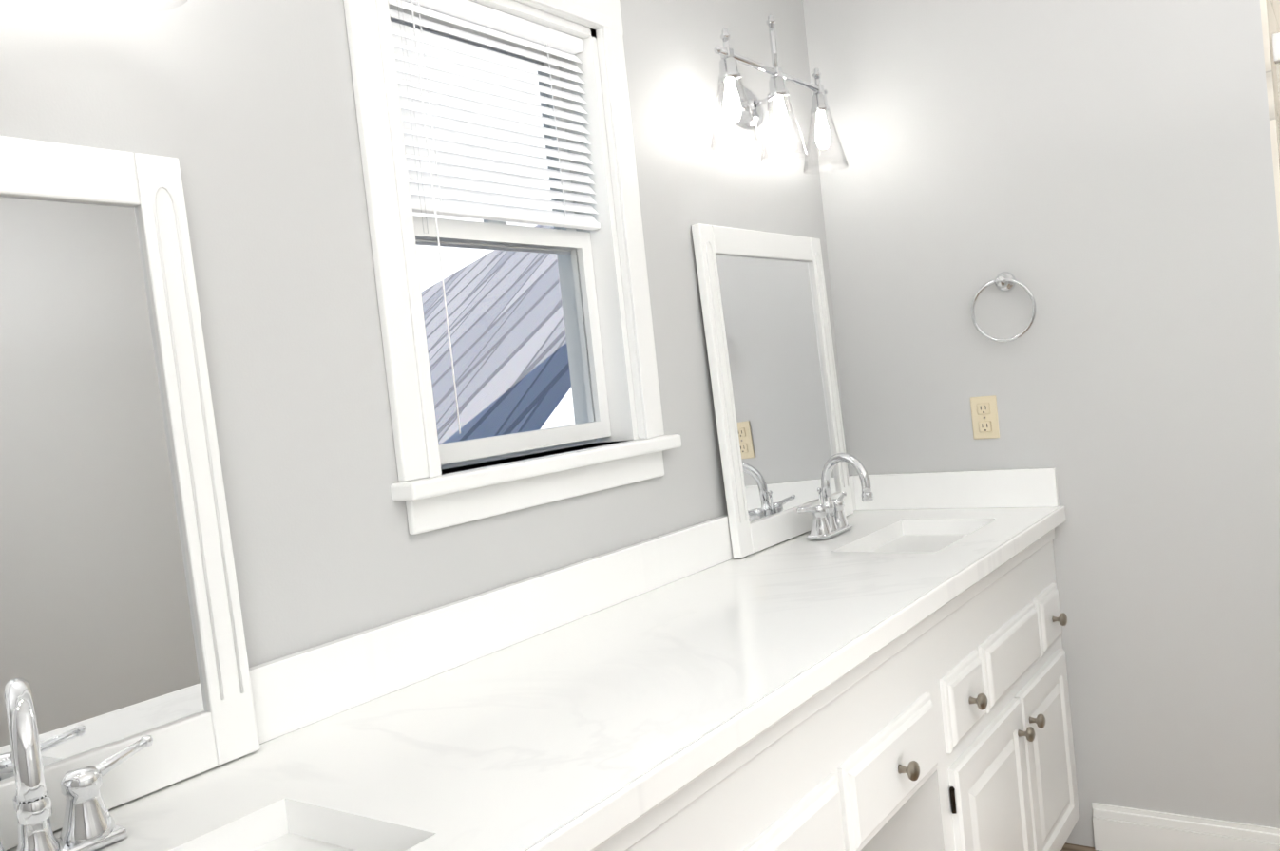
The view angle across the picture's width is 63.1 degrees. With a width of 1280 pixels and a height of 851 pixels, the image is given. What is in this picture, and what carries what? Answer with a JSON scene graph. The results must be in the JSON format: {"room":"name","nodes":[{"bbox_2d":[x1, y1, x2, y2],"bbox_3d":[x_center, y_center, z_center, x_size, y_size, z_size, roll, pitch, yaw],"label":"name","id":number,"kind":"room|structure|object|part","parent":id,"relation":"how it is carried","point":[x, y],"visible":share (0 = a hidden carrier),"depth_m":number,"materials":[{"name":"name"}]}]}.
{"room":"bathroom","nodes":[
{"label":"bathroom","id":0,"kind":"room"},
{"bbox_2d":[0,0,848,668],"bbox_3d":[-0.625,0.114,1.418,0.150,2.440,4.210,-4,3,35],"label":"wall","id":1,"kind":"structure","parent":0,"point":[243,112],"depth_m":1.54,"materials":[{"name":"grey paint"}]},
{"bbox_2d":[0,135,259,850],"bbox_3d":[-0.733,0.069,1.093,0.044,0.772,0.639,-4,3,35],"label":"mirror","id":2,"kind":"object","parent":1,"relation":"attached to","point":[121,624],"visible":0.98,"depth_m":1.24,"materials":[{"name":"white mirror"}]},
{"bbox_2d":[85,0,188,12],"bbox_3d":[-0.766,-0.658,1.031,0.165,0.354,0.600,-4,3,35],"label":"sconce","id":3,"kind":"object","parent":1,"relation":"attached to","point":[184,1],"visible":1,"depth_m":1.27,"materials":[{"name":"silver metal"}]},
{"bbox_2d":[343,0,681,534],"bbox_3d":[-0.255,-0.356,1.947,0.200,1.005,0.763,-4,3,35],"label":"window","id":4,"kind":"structure","parent":1,"relation":"in","point":[430,493],"depth_m":1.99,"materials":[{"name":"white wood"}]},
{"bbox_2d":[388,0,600,434],"bbox_3d":[-0.240,-0.385,1.934,0.040,0.767,0.541,-4,3,35],"label":"window blinds","id":5,"kind":"object","parent":4,"relation":"attached to","point":[484,19],"visible":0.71,"depth_m":1.91,"materials":[{"name":"white plastic"}]},
{"bbox_3d":[-0.286,-0.357,1.969,0.065,0.818,0.549,-4,3,35],"label":"window sash","id":6,"kind":"part","parent":4,"relation":"part of","materials":[{"name":"white wood"}]},
{"bbox_2d":[248,501,855,745],"bbox_3d":[-0.341,0.347,1.642,0.019,0.100,3.356,-4,3,35],"label":"backsplash","id":7,"kind":"structure","parent":1,"relation":"attached to","point":[292,692],"depth_m":1.70,"materials":[{"name":"white stone"}]},
{"bbox_2d":[691,223,853,558],"bbox_3d":[0.357,-0.106,2.648,0.044,0.772,0.640,-4,3,35],"label":"mirror","id":8,"kind":"object","parent":1,"relation":"attached to","point":[772,362],"visible":0.9,"depth_m":2.59,"materials":[{"name":"white mirror"}]},
{"bbox_2d":[709,14,848,174],"bbox_3d":[0.320,-0.833,2.580,0.165,0.354,0.600,-4,3,35],"label":"sconce","id":9,"kind":"object","parent":1,"relation":"attached to","point":[741,106],"visible":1,"depth_m":2.56,"materials":[{"name":"silver metal"}]},
{"bbox_2d":[802,0,1279,847],"bbox_3d":[1.058,-0.115,2.733,1.100,2.440,0.100,-4,3,35],"label":"wall","id":10,"kind":"structure","parent":0,"point":[1096,177],"depth_m":2.61,"materials":[{"name":"grey paint"}]},
{"bbox_2d":[855,467,1059,509],"bbox_3d":[0.845,0.176,2.837,0.553,0.100,0.020,-4,3,35],"label":"backsplash","id":11,"kind":"structure","parent":10,"relation":"attached to","point":[996,488],"depth_m":2.80,"materials":[{"name":"white stone"}]},
{"bbox_2d":[970,395,999,439],"bbox_3d":[0.917,-0.021,2.775,0.070,0.114,0.010,-4,3,35],"label":"electrical outlet","id":12,"kind":"object","parent":10,"relation":"attached to","point":[984,417],"visible":1,"depth_m":2.77,"materials":[{"name":"beige plastic"}]},
{"bbox_2d":[971,271,1036,342],"bbox_3d":[0.943,-0.307,2.696,0.166,0.183,0.054,-4,3,35],"label":"towel ring","id":13,"kind":"object","parent":10,"relation":"attached to","point":[1004,281],"visible":0.96,"depth_m":2.69,"materials":[{"name":"silver metal"}]},
{"bbox_2d":[1091,802,1279,850],"bbox_3d":[1.386,1.025,2.561,0.510,0.120,0.014,-4,3,35],"label":"baseboard","id":14,"kind":"structure","parent":10,"relation":"attached to","point":[1118,829],"depth_m":2.60,"materials":[{"name":"white"}]},
{"bbox_2d":[1060,842,1099,850],"bbox_3d":[0.696,1.284,0.642,3.050,0.100,4.240,-4,3,35],"label":"floor","id":15,"kind":"structure","parent":0,"point":[1066,847],"depth_m":2.73,"materials":[{"name":"brown wood"}]},
{"bbox_2d":[570,513,1079,850],"bbox_3d":[-0.051,0.846,1.495,0.598,0.860,3.356,-4,3,35],"label":"bathroom vanity","id":16,"kind":"object","parent":15,"relation":"on","point":[882,667],"depth_m":1.94,"materials":[{"name":"white"}]},
{"bbox_2d":[102,505,1064,850],"bbox_3d":[-0.107,0.399,1.483,0.577,0.040,3.356,-4,3,35],"label":"countertop","id":17,"kind":"structure","parent":16,"relation":"on","point":[539,743],"depth_m":1.39,"materials":[{"name":"white stone"}]},
{"bbox_2d":[0,677,152,850],"bbox_3d":[-0.573,0.341,1.021,0.167,0.207,0.261,-4,3,35],"label":"faucet","id":18,"kind":"object","parent":17,"relation":"on","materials":[{"name":"silver metal"}]},
{"bbox_2d":[224,821,399,850],"bbox_3d":[-0.417,0.538,0.934,0.257,0.152,0.452,-4,3,35],"label":"sink","id":19,"kind":"object","parent":17,"relation":"in","point":[286,835],"depth_m":1.14,"materials":[{"name":"white ceramic"}]},
{"bbox_2d":[796,452,885,539],"bbox_3d":[0.513,0.166,2.570,0.167,0.207,0.261,-4,3,35],"label":"faucet","id":20,"kind":"object","parent":17,"relation":"on","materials":[{"name":"silver metal"}]},
{"bbox_2d":[859,528,973,551],"bbox_3d":[0.668,0.363,2.483,0.257,0.152,0.452,-4,3,35],"label":"sink","id":21,"kind":"object","parent":17,"relation":"in","point":[908,539],"depth_m":2.63,"materials":[{"name":"white ceramic"}]},
{"bbox_2d":[1260,0,1279,246],"bbox_3d":[1.696,-0.183,2.763,0.112,2.440,0.889,-4,3,35],"label":"door frame","id":22,"kind":"structure","parent":0,"point":[1270,16],"depth_m":2.35,"materials":[{"name":"grey paint"}]},
{"label":"outside","id":23,"kind":"structure","parent":0,"visible":0},
{"bbox_2d":[420,225,571,444],"bbox_3d":[-3.564,0.751,7.674,3.908,4.367,11.136,-8,3,-42],"label":"roof","id":24,"kind":"structure","parent":23,"point":[477,404],"depth_m":5.04,"materials":[{"name":"grey metal"}]},
{"bbox_3d":[2.403,0.773,2.289,1.490,0.430,0.830,-4,3,35],"label":"floor","id":25,"kind":"structure","parent":0,"visible":0},
{"bbox_2d":[1271,32,1279,101],"bbox_3d":[2.116,-0.031,1.970,1.460,1.812,0.076,-4,3,35],"label":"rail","id":26,"kind":"object","parent":25,"relation":"on","point":[1276,46],"visible":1,"depth_m":2.36,"materials":[{"name":"white"}]}
]}

